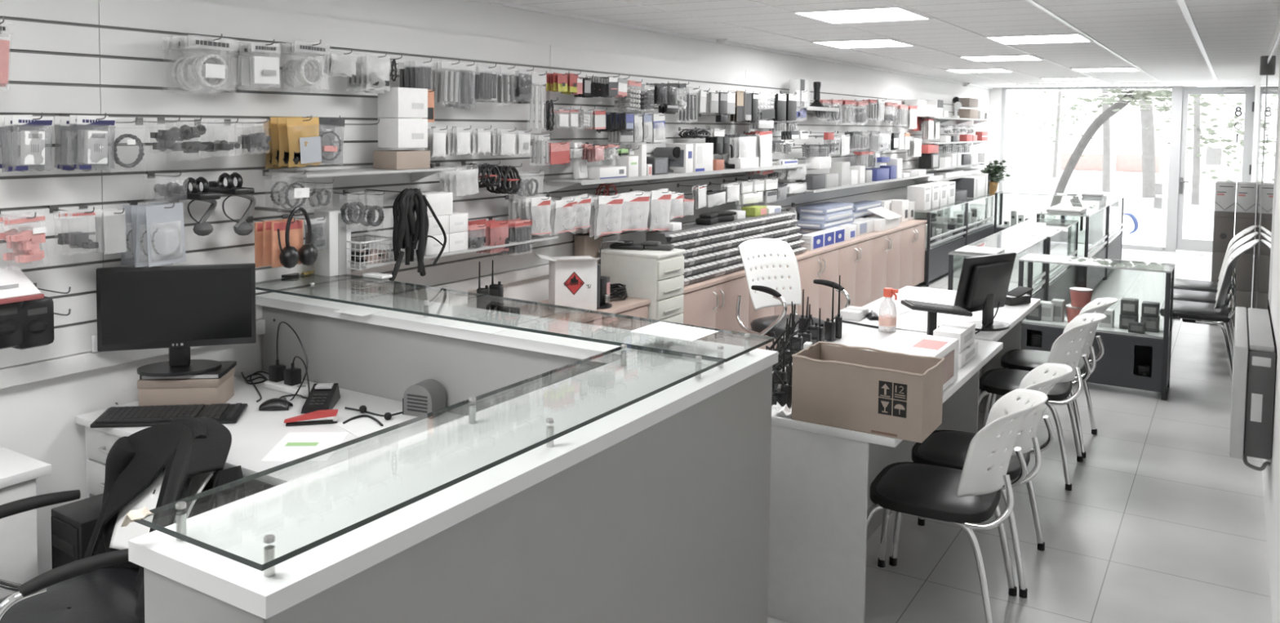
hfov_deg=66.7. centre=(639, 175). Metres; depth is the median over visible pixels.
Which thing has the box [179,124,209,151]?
bag
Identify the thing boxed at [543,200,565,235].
bag
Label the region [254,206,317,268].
headphones
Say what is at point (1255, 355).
wall heater
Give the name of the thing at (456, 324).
paper slip
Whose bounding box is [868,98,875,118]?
packet
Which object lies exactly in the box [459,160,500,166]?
wire hook
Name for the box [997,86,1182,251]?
window
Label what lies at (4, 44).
bag
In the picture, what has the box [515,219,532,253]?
packet
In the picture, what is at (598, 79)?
pack
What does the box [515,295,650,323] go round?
countertop
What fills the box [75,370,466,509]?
office desk
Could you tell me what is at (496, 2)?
trim
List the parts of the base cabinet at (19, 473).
door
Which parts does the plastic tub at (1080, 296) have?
lid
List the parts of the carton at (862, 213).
printed panel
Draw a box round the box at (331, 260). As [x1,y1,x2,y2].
[314,208,351,276]
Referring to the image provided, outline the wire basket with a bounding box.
[346,234,394,270]
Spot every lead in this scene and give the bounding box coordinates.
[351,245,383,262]
[464,162,481,185]
[472,165,490,187]
[475,164,493,187]
[480,164,501,186]
[484,164,502,192]
[490,165,507,193]
[495,165,514,193]
[502,165,520,194]
[678,128,696,137]
[684,128,704,137]
[691,128,711,137]
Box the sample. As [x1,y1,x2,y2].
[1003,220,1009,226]
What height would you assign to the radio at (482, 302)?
0.245 m
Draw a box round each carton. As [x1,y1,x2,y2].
[373,150,430,169]
[377,87,427,117]
[377,117,427,148]
[397,214,448,235]
[399,191,452,216]
[400,233,448,255]
[448,211,467,233]
[448,231,467,252]
[573,232,602,263]
[586,165,626,179]
[615,155,638,177]
[626,143,646,176]
[646,156,668,175]
[646,164,652,175]
[666,143,693,173]
[666,221,681,231]
[674,142,713,172]
[712,159,724,170]
[728,156,759,168]
[728,209,745,219]
[741,204,766,216]
[766,205,781,213]
[795,173,825,190]
[795,215,853,229]
[798,201,853,214]
[799,222,852,234]
[800,209,852,222]
[800,226,845,250]
[805,156,831,168]
[821,173,838,187]
[830,161,849,186]
[839,223,856,239]
[840,306,868,320]
[849,165,865,183]
[849,169,857,184]
[851,200,881,212]
[851,217,875,235]
[852,209,875,217]
[864,169,872,182]
[865,167,888,181]
[866,206,902,231]
[867,199,892,217]
[876,156,889,162]
[880,164,896,179]
[886,158,902,177]
[887,199,908,222]
[902,170,918,176]
[902,172,910,177]
[904,99,926,116]
[906,185,931,210]
[908,200,915,220]
[910,168,925,175]
[911,174,942,181]
[914,217,936,244]
[915,183,939,208]
[918,153,939,168]
[921,144,938,153]
[924,99,942,116]
[924,182,947,206]
[924,223,927,248]
[925,105,935,116]
[930,169,964,177]
[930,216,947,239]
[933,320,975,352]
[934,181,955,204]
[935,228,942,242]
[939,135,951,142]
[939,156,951,167]
[942,110,948,117]
[945,153,956,166]
[946,229,952,237]
[947,216,964,233]
[947,219,958,235]
[948,175,985,198]
[951,135,957,142]
[951,152,961,165]
[953,210,972,230]
[955,189,967,201]
[958,108,977,118]
[958,340,977,368]
[959,97,977,106]
[959,134,972,141]
[960,153,971,164]
[960,168,983,175]
[968,203,986,225]
[968,208,982,226]
[970,155,977,164]
[971,217,977,228]
[972,134,977,141]
[972,172,991,195]
[975,131,987,140]
[977,111,984,119]
[977,152,987,162]
[984,112,991,119]
[1010,210,1017,226]
[1017,213,1024,223]
[1026,303,1041,320]
[1040,213,1045,218]
[1040,300,1053,321]
[1051,298,1065,322]
[1098,308,1114,328]
[1211,251,1231,282]
[1212,210,1235,252]
[1214,180,1235,212]
[1232,289,1251,326]
[1234,212,1255,253]
[1234,253,1253,291]
[1235,181,1257,213]
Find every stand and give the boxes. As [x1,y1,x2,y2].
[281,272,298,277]
[900,299,973,335]
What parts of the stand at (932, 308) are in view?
post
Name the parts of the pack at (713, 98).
printed panel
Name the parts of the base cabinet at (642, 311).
door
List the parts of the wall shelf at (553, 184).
price rail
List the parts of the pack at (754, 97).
printed panel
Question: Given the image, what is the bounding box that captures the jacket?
[83,415,244,622]
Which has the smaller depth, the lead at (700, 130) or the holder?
the holder
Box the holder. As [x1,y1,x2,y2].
[0,265,44,304]
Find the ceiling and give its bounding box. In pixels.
[497,0,1279,87]
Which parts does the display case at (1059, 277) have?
post, glass, post, sliding rail, panel, panel, sliding rail, glass pane, post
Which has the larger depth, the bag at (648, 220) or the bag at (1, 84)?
the bag at (648, 220)
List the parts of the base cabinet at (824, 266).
door, handle, handle, door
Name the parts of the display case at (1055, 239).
post, post, panel, glass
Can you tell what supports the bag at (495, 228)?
hanging from the wire hook
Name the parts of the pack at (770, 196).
printed panel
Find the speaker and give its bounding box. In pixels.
[402,378,445,418]
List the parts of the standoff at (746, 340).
post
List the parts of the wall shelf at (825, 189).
price rail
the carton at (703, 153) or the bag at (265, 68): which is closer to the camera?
the bag at (265, 68)
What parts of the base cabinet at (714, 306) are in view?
door, handle, handle, door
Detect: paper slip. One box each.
[333,306,385,315]
[438,320,508,333]
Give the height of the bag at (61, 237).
0.148 m
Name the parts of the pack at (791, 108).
printed panel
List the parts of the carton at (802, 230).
printed panel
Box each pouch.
[263,120,295,168]
[270,116,302,165]
[277,117,308,167]
[286,116,321,167]
[306,116,335,164]
[319,116,344,164]
[581,144,586,159]
[583,144,592,159]
[586,146,592,162]
[588,146,595,162]
[591,146,600,161]
[595,145,604,159]
[609,240,644,249]
[640,240,674,250]
[695,212,718,225]
[711,210,736,222]
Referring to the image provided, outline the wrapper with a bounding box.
[300,270,315,275]
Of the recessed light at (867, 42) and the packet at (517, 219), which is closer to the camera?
the packet at (517, 219)
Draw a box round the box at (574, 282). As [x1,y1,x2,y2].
[534,253,600,313]
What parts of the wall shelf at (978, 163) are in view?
price rail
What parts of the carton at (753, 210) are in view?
printed panel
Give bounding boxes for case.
[0,301,23,349]
[11,296,54,349]
[789,79,809,106]
[954,245,1004,254]
[1046,205,1087,214]
[1081,191,1103,197]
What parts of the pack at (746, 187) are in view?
printed panel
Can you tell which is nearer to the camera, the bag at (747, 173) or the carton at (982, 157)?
the bag at (747, 173)
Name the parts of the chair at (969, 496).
leg, leg, seat, leg, backrest, leg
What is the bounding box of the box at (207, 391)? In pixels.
[137,366,235,406]
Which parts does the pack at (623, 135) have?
printed panel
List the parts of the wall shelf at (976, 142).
price rail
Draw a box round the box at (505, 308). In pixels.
[489,306,519,314]
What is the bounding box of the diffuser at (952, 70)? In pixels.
[950,69,1010,72]
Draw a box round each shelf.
[265,166,457,191]
[335,234,558,277]
[542,163,811,192]
[786,173,933,197]
[795,106,839,116]
[914,161,990,171]
[915,172,983,185]
[921,116,992,124]
[921,140,992,146]
[924,235,963,250]
[961,223,994,235]
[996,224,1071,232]
[1008,282,1040,293]
[1009,262,1070,284]
[1022,316,1164,339]
[1049,242,1084,257]
[1064,230,1084,244]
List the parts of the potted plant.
pot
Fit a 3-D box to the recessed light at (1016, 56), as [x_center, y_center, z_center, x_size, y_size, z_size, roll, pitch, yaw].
[3.320,-1.085,8.928,0.626,0.012,0.648,3,4,32]
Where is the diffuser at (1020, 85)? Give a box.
[1020,84,1063,86]
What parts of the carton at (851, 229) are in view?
printed panel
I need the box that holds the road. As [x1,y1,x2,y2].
[1003,193,1235,219]
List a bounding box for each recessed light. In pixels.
[791,5,932,23]
[810,38,915,48]
[943,67,1014,72]
[958,53,1044,61]
[984,32,1093,44]
[1016,84,1068,86]
[1040,76,1099,80]
[1069,66,1141,71]
[1111,83,1164,85]
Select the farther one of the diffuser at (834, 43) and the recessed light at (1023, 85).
the recessed light at (1023, 85)
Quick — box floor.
[767,248,1272,622]
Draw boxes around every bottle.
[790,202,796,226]
[878,287,898,332]
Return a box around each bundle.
[365,187,446,280]
[390,58,397,81]
[543,99,554,130]
[595,182,609,195]
[602,183,617,195]
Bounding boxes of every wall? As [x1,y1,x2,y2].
[0,0,990,575]
[986,87,1001,226]
[1060,152,1159,172]
[1250,18,1279,622]
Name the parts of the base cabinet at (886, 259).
door, handle, door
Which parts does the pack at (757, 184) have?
printed panel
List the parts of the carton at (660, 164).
printed panel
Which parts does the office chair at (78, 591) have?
armrest frame, armrest frame, seat, backrest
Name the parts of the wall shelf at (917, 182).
price rail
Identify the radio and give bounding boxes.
[476,261,489,309]
[488,260,503,309]
[773,340,786,389]
[777,334,784,367]
[778,313,791,352]
[780,351,792,407]
[785,301,793,334]
[785,318,794,367]
[785,335,792,383]
[788,303,802,351]
[797,296,808,335]
[800,288,811,349]
[808,303,818,345]
[818,307,825,342]
[824,281,835,341]
[835,275,842,337]
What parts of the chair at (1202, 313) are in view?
seat, seat plate, leg, leg, backrest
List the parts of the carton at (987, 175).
printed panel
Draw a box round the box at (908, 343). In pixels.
[866,331,959,391]
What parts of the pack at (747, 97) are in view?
printed panel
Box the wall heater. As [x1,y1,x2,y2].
[1229,306,1276,471]
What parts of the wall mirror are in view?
mirror panel, rail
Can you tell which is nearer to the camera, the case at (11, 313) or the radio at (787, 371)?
the case at (11, 313)
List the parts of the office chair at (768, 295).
backrest, armrest frame, seat, armrest frame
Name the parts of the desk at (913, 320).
modesty panel, panel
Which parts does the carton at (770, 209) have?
printed panel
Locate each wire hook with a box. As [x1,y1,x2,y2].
[0,112,43,119]
[0,209,36,218]
[33,282,71,293]
[47,204,94,213]
[53,308,71,315]
[58,112,106,119]
[77,205,124,213]
[115,115,137,123]
[128,200,174,208]
[135,115,180,124]
[145,170,182,177]
[155,115,202,124]
[177,33,222,44]
[194,117,238,125]
[224,117,267,125]
[230,39,274,49]
[245,216,295,223]
[262,169,306,175]
[266,115,311,120]
[275,39,321,49]
[280,213,325,220]
[292,178,333,183]
[309,48,352,57]
[323,188,365,195]
[342,189,384,195]
[344,52,386,59]
[344,119,379,124]
[360,53,402,62]
[391,57,431,66]
[419,59,459,67]
[427,125,447,130]
[431,125,471,131]
[435,61,475,69]
[435,162,475,167]
[452,125,491,131]
[457,62,496,70]
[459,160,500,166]
[476,64,515,71]
[477,127,515,132]
[487,217,531,222]
[493,128,532,133]
[495,66,533,73]
[503,194,549,199]
[504,71,546,76]
[504,168,541,173]
[519,97,558,103]
[532,71,569,77]
[533,106,571,111]
[546,193,588,198]
[585,142,620,145]
[676,183,708,186]
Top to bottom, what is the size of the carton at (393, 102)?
0.135 m
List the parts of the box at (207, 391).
lid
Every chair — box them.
[0,467,216,622]
[735,238,850,338]
[866,388,1048,622]
[888,363,1072,598]
[978,312,1106,490]
[988,297,1118,457]
[1160,239,1260,381]
[1172,225,1257,338]
[1173,231,1258,354]
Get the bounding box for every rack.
[645,225,720,285]
[687,220,748,275]
[733,215,777,260]
[764,210,807,257]
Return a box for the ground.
[1002,155,1242,253]
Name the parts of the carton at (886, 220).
raised lid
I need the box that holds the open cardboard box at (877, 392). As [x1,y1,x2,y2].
[791,341,945,443]
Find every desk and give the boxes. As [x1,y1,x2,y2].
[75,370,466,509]
[767,322,1003,622]
[833,285,1040,413]
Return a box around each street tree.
[1015,88,1190,191]
[1028,88,1101,177]
[1047,88,1212,218]
[1090,88,1226,197]
[1148,94,1245,204]
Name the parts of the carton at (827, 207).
printed panel, printed panel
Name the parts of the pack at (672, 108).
printed panel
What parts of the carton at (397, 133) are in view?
printed panel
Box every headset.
[173,176,220,235]
[208,172,256,235]
[342,404,402,426]
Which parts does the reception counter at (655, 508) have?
panel, panel, panel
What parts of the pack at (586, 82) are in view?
printed panel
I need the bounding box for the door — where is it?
[1176,86,1254,252]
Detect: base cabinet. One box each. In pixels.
[0,446,51,599]
[584,304,648,330]
[682,275,749,346]
[748,260,799,349]
[797,248,839,320]
[837,238,872,311]
[871,230,901,302]
[899,222,925,288]
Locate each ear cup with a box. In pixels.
[279,245,299,268]
[298,243,317,266]
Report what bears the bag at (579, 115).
hanging from the wire hook
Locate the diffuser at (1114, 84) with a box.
[1114,84,1161,85]
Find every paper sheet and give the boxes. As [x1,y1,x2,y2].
[260,431,349,461]
[334,409,435,437]
[630,321,718,341]
[897,297,946,314]
[953,312,982,322]
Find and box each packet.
[399,62,405,87]
[404,66,417,88]
[411,67,417,88]
[416,60,431,88]
[427,62,440,102]
[429,61,444,102]
[434,63,448,103]
[440,61,455,101]
[443,60,458,102]
[447,63,465,108]
[453,63,470,109]
[457,62,475,107]
[475,66,480,99]
[475,74,491,99]
[480,71,496,97]
[496,74,505,101]
[497,66,507,102]
[503,66,513,102]
[505,217,520,252]
[508,222,520,253]
[509,219,527,253]
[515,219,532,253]
[528,73,542,129]
[531,133,539,162]
[533,82,543,128]
[535,142,538,163]
[540,141,548,163]
[649,83,658,104]
[653,83,662,104]
[657,83,667,103]
[663,84,673,105]
[666,82,677,104]
[678,88,684,119]
[682,88,691,120]
[683,199,694,215]
[684,86,691,119]
[688,87,697,119]
[772,140,776,151]
[772,140,781,151]
[773,122,781,130]
[775,141,783,151]
[777,121,786,130]
[782,123,791,131]
[782,142,789,152]
[785,141,792,151]
[788,121,797,130]
[844,131,853,147]
[847,133,855,149]
[849,132,856,148]
[853,131,860,147]
[853,151,860,165]
[856,151,864,165]
[858,152,862,165]
[861,151,869,165]
[862,99,869,114]
[866,99,871,118]
[866,133,871,150]
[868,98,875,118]
[869,132,876,150]
[869,151,874,166]
[870,99,877,118]
[871,131,879,149]
[872,102,875,120]
[875,100,882,120]
[877,98,884,119]
[895,106,902,124]
[897,104,905,124]
[900,104,908,124]
[964,143,970,151]
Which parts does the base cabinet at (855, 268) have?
door, handle, handle, door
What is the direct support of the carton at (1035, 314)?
on the display counter at (1124, 350)
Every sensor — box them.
[715,38,726,43]
[962,82,969,86]
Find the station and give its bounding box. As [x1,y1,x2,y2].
[596,240,624,308]
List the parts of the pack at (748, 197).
printed panel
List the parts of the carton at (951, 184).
printed panel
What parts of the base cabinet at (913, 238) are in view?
door, door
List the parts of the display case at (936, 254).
panel, post, glass, panel, sliding rail, sliding rail, post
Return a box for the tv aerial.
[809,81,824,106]
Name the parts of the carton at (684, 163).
printed panel, printed panel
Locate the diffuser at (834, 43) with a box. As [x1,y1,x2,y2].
[817,40,910,47]
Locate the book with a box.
[139,360,236,379]
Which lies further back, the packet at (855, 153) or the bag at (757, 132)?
the packet at (855, 153)
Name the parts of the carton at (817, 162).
printed panel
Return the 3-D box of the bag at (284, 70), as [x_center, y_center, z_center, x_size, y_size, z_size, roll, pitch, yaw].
[-1.442,-0.449,4.049,0.031,0.198,0.185,3,4,35]
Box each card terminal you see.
[301,382,340,413]
[1004,285,1033,305]
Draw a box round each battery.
[1119,313,1138,329]
[1120,297,1138,315]
[1128,320,1145,333]
[1140,315,1159,332]
[1141,300,1159,317]
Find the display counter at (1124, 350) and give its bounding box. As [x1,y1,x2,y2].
[1017,253,1175,400]
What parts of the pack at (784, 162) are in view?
printed panel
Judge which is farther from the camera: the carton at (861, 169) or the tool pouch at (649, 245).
the carton at (861, 169)
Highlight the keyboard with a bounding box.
[89,403,247,427]
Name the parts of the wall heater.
panel, rating plate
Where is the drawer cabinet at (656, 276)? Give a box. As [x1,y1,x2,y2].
[599,248,685,324]
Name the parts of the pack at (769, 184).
printed panel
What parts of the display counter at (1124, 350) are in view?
post, panel, post, panel, panel, glass, post, panel, post, glass pane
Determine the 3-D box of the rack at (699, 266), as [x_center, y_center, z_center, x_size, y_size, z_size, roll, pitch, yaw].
[0.299,0.530,6.517,0.296,0.335,0.514,3,4,32]
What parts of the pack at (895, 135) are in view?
printed panel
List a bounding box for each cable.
[240,372,268,384]
[249,370,268,401]
[279,394,307,398]
[609,283,627,300]
[765,342,802,369]
[768,328,800,354]
[771,356,792,401]
[790,314,813,334]
[842,320,878,328]
[937,302,999,333]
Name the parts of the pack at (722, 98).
printed panel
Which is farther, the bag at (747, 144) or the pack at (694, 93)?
the bag at (747, 144)
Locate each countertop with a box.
[133,344,724,571]
[255,273,774,362]
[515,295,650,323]
[682,219,927,293]
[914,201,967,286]
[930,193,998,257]
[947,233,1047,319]
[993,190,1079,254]
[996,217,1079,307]
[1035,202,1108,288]
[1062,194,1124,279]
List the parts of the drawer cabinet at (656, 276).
drawer, drawer, drawer, drawer, handle, handle, handle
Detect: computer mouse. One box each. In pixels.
[258,396,293,410]
[866,310,878,319]
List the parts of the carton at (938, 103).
printed panel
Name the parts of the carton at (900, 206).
printed panel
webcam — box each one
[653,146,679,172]
[951,96,961,117]
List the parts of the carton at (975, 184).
printed panel, printed panel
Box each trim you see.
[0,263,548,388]
[466,0,992,88]
[611,0,1030,87]
[746,0,1075,87]
[882,0,1119,87]
[1026,0,1168,86]
[1177,0,1220,86]
[1248,85,1255,182]
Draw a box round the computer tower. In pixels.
[50,493,115,568]
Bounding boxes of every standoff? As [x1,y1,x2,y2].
[175,501,186,540]
[263,533,275,577]
[310,282,314,298]
[423,299,428,317]
[468,396,475,424]
[546,417,554,447]
[621,343,626,365]
[695,355,701,378]
[717,345,723,367]
[743,333,750,354]
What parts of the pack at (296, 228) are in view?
printed panel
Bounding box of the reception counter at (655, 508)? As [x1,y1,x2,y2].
[128,284,777,622]
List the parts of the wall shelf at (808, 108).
price rail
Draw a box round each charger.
[268,321,307,399]
[284,355,310,394]
[771,384,785,405]
[803,341,812,349]
[1030,334,1041,347]
[1136,364,1151,377]
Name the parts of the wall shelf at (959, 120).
price rail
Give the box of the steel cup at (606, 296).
[603,293,609,302]
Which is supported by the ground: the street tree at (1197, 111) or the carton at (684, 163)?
the street tree at (1197, 111)
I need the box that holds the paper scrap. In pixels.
[771,401,791,416]
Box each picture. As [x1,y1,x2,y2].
[813,234,823,248]
[824,231,834,245]
[835,228,844,243]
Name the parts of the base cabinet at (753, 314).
door, door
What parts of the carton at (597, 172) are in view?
printed panel, printed panel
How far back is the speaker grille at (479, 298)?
4.71 m
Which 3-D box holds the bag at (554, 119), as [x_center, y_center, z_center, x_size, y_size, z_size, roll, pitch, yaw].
[-0.473,-0.323,5.502,0.025,0.108,0.092,3,3,31]
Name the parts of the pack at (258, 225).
printed panel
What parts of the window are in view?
sill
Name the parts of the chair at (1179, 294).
seat, leg, leg, backrest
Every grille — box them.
[407,394,427,413]
[477,293,486,300]
[490,288,498,296]
[792,340,799,348]
[802,337,808,342]
[808,329,817,337]
[1247,307,1274,352]
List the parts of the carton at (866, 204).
printed panel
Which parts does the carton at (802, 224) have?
printed panel, printed panel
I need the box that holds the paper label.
[356,248,387,263]
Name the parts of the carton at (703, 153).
printed panel, printed panel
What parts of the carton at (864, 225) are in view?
printed panel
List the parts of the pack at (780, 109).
printed panel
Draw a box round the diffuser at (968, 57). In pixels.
[964,55,1039,60]
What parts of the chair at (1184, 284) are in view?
seat, leg, backrest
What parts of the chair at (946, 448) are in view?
leg, seat, leg, leg, backrest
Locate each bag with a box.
[0,25,8,86]
[0,26,12,84]
[0,114,32,168]
[0,117,38,171]
[0,212,31,260]
[3,213,40,262]
[4,116,44,171]
[8,212,46,262]
[12,115,53,170]
[53,208,88,248]
[54,115,92,168]
[58,116,98,170]
[59,208,92,248]
[66,208,102,248]
[69,115,108,168]
[75,115,115,168]
[110,133,144,167]
[150,132,175,151]
[153,183,174,200]
[158,128,183,149]
[158,184,178,202]
[162,36,201,89]
[165,182,186,199]
[167,37,208,90]
[169,126,198,152]
[171,35,218,89]
[179,35,220,87]
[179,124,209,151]
[184,36,233,88]
[193,34,236,88]
[201,141,220,151]
[208,139,234,150]
[214,139,239,150]
[227,44,253,87]
[231,43,254,84]
[237,134,254,152]
[238,42,264,82]
[241,44,268,87]
[245,133,262,151]
[249,42,273,84]
[252,132,271,150]
[253,41,279,84]
[270,181,293,205]
[276,42,306,87]
[277,184,302,208]
[283,42,315,86]
[284,182,309,208]
[287,42,315,86]
[292,42,320,85]
[299,40,328,85]
[304,223,322,249]
[307,190,323,207]
[311,217,326,248]
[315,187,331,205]
[324,52,343,71]
[328,57,350,75]
[332,51,355,73]
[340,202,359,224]
[346,56,369,89]
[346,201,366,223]
[351,57,375,89]
[355,56,379,90]
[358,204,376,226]
[360,55,385,89]
[366,53,390,88]
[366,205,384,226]
[424,134,438,159]
[429,132,442,156]
[432,132,446,156]
[439,168,462,191]
[444,132,451,155]
[444,171,466,195]
[447,133,462,155]
[448,169,473,193]
[452,131,467,153]
[455,168,479,195]
[456,132,471,155]
[467,218,485,237]
[467,223,477,247]
[467,224,479,247]
[469,224,485,248]
[470,133,477,153]
[471,133,485,155]
[471,221,482,236]
[475,218,495,253]
[477,131,490,153]
[478,222,490,253]
[483,221,502,253]
[489,129,499,155]
[489,220,509,254]
[492,133,506,155]
[497,133,511,155]
[500,133,515,155]
[507,195,524,219]
[509,69,525,102]
[511,193,531,219]
[512,177,523,194]
[513,71,530,102]
[515,134,526,155]
[515,178,527,196]
[517,67,533,100]
[517,197,537,227]
[518,133,530,154]
[520,178,533,196]
[522,195,542,235]
[524,195,546,235]
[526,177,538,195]
[530,196,551,235]
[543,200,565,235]
[550,197,570,235]
[551,110,559,126]
[554,199,577,235]
[555,111,564,127]
[558,110,568,126]
[561,195,580,221]
[562,111,571,128]
[565,111,572,126]
[567,193,587,226]
[569,108,578,126]
[569,149,578,158]
[570,195,591,229]
[571,192,598,233]
[573,146,582,157]
[573,194,589,233]
[576,110,585,125]
[577,193,600,235]
[579,111,590,128]
[582,108,593,126]
[582,193,604,234]
[589,196,611,236]
[594,195,617,239]
[595,195,623,235]
[604,145,609,158]
[604,145,614,159]
[608,144,619,157]
[611,189,640,195]
[614,86,627,108]
[615,191,644,231]
[618,84,630,106]
[620,193,649,231]
[623,80,635,106]
[628,80,641,107]
[630,85,638,108]
[633,85,643,108]
[639,85,650,109]
[644,84,654,108]
[644,187,663,231]
[647,187,667,231]
[650,191,671,231]
[670,192,684,219]
[675,83,683,109]
[679,83,686,108]
[692,183,700,208]
[695,186,702,208]
[697,184,706,208]
[702,190,718,207]
[707,189,725,207]
[720,182,733,190]
[722,133,740,161]
[724,182,736,202]
[726,182,739,202]
[728,135,734,157]
[733,135,739,157]
[738,134,756,157]
[745,133,755,175]
[749,131,755,174]
[753,130,763,173]
[757,93,771,118]
[757,97,768,119]
[758,93,774,119]
[759,130,773,174]
[776,172,782,177]
[777,168,781,179]
[777,183,786,200]
[780,168,799,180]
[786,166,806,180]
[786,183,804,194]
[788,182,806,194]
[793,92,803,118]
[795,90,807,117]
[801,144,807,156]
[804,144,810,156]
[807,145,816,157]
[809,144,819,156]
[817,100,825,118]
[817,145,825,156]
[820,99,826,118]
[820,144,829,156]
[822,99,831,118]
[825,102,834,120]
[826,102,835,120]
[829,139,837,152]
[830,99,838,120]
[831,136,839,151]
[832,99,842,119]
[835,135,844,155]
[836,103,844,122]
[838,134,843,155]
[840,102,848,123]
[841,99,853,122]
[841,133,849,155]
[844,100,856,122]
[851,104,858,122]
[853,104,860,122]
[856,101,866,122]
[857,101,868,121]
[857,131,863,147]
[860,131,865,147]
[862,131,870,147]
[872,151,877,167]
[875,129,887,151]
[875,151,879,168]
[878,129,891,151]
[884,102,893,121]
[884,102,893,123]
[887,102,897,121]
[904,109,911,129]
[906,105,914,128]
[906,149,911,158]
[908,137,912,155]
[909,105,917,128]
[911,137,917,157]
[913,137,921,156]
[921,119,925,139]
[923,118,928,138]
[925,119,931,139]
[928,118,933,138]
[933,122,937,139]
[935,121,939,139]
[955,125,960,133]
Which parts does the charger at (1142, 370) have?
knob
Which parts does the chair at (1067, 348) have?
leg, leg, seat, leg, leg, backrest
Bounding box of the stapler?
[284,408,337,426]
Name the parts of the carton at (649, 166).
printed panel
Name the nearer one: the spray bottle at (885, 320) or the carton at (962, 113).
the spray bottle at (885, 320)
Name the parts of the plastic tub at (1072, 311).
lid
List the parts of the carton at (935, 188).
printed panel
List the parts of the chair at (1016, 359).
leg, seat, leg, leg, backrest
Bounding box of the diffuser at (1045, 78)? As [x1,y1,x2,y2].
[1043,77,1096,79]
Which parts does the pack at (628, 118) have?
printed panel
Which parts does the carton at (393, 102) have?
printed panel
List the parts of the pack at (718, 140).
printed panel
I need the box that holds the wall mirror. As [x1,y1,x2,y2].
[1251,29,1279,466]
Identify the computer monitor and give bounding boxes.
[96,262,256,377]
[953,252,1016,331]
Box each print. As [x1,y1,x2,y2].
[0,215,31,222]
[4,216,36,224]
[8,215,44,224]
[13,124,30,127]
[21,120,52,126]
[69,124,97,128]
[86,120,115,126]
[515,221,532,226]
[536,200,551,207]
[560,201,577,208]
[570,275,578,284]
[577,198,591,204]
[604,199,622,205]
[627,195,649,203]
[655,194,671,200]
[674,195,684,199]
[880,383,905,414]
[942,349,954,384]
[1214,201,1235,209]
[1236,202,1255,210]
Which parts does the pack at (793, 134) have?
printed panel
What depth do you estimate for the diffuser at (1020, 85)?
14.55 m
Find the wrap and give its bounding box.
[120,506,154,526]
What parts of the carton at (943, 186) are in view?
printed panel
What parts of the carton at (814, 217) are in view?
printed panel, printed panel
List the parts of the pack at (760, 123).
printed panel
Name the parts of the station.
wire arm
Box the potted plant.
[980,159,1012,194]
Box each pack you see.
[94,208,116,252]
[102,209,126,254]
[120,204,133,265]
[130,201,168,265]
[135,206,173,267]
[145,202,186,266]
[254,222,262,267]
[262,217,294,266]
[271,219,302,267]
[422,89,434,121]
[544,142,564,164]
[546,72,550,90]
[550,73,557,91]
[550,142,569,164]
[552,72,557,90]
[557,73,567,91]
[560,91,570,94]
[565,72,569,91]
[568,73,577,92]
[577,77,582,93]
[582,77,591,95]
[587,111,591,129]
[589,77,598,97]
[591,75,595,95]
[591,109,597,128]
[594,109,605,129]
[595,76,601,96]
[596,76,600,96]
[600,77,605,97]
[603,78,605,97]
[604,111,613,129]
[605,77,615,97]
[607,114,617,131]
[608,75,617,95]
[608,131,611,142]
[609,112,613,129]
[611,131,619,142]
[613,111,614,129]
[614,111,624,129]
[614,130,617,142]
[617,76,627,96]
[617,113,621,130]
[617,130,633,142]
[617,148,621,155]
[621,112,631,130]
[621,148,628,155]
[623,111,634,129]
[629,149,634,155]
[632,114,637,142]
[634,114,642,142]
[640,112,643,142]
[643,112,652,142]
[649,115,661,143]
[653,113,665,142]
[658,105,664,112]
[662,106,675,113]
[664,104,678,112]
[693,93,700,113]
[697,90,702,112]
[699,89,706,112]
[705,136,714,142]
[706,93,715,114]
[708,92,718,113]
[711,128,714,136]
[711,137,718,154]
[714,128,724,136]
[715,115,724,122]
[715,136,723,153]
[718,92,727,113]
[719,114,728,121]
[722,136,729,153]
[727,91,735,114]
[729,90,736,121]
[733,92,740,122]
[736,90,743,120]
[737,194,754,204]
[740,180,752,193]
[741,191,762,204]
[743,92,751,119]
[750,122,753,128]
[751,93,758,120]
[752,178,764,191]
[753,120,770,128]
[756,120,773,128]
[761,189,773,202]
[764,177,777,190]
[764,190,777,203]
[769,93,776,119]
[773,94,782,121]
[775,93,786,119]
[778,159,787,164]
[781,131,783,139]
[782,159,797,164]
[783,131,792,139]
[786,93,796,119]
[786,130,790,138]
[789,130,799,138]
[799,130,808,138]
[823,132,834,139]
[890,133,895,150]
[892,133,898,149]
[897,133,904,149]
[904,132,910,149]
[912,116,921,130]
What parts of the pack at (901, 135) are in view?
printed panel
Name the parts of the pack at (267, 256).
printed panel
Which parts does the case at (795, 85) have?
printed panel, printed panel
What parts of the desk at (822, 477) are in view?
panel, modesty panel, panel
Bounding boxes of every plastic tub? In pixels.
[1066,303,1082,322]
[1069,287,1093,307]
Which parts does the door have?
handle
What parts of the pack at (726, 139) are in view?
printed panel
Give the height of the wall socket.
0.060 m
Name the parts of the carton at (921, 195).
printed panel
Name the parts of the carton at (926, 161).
printed panel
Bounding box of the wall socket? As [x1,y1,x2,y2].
[91,334,97,351]
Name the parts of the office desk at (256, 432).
drawer, handle, drawer, handle, panel, power strip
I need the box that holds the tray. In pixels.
[362,271,392,279]

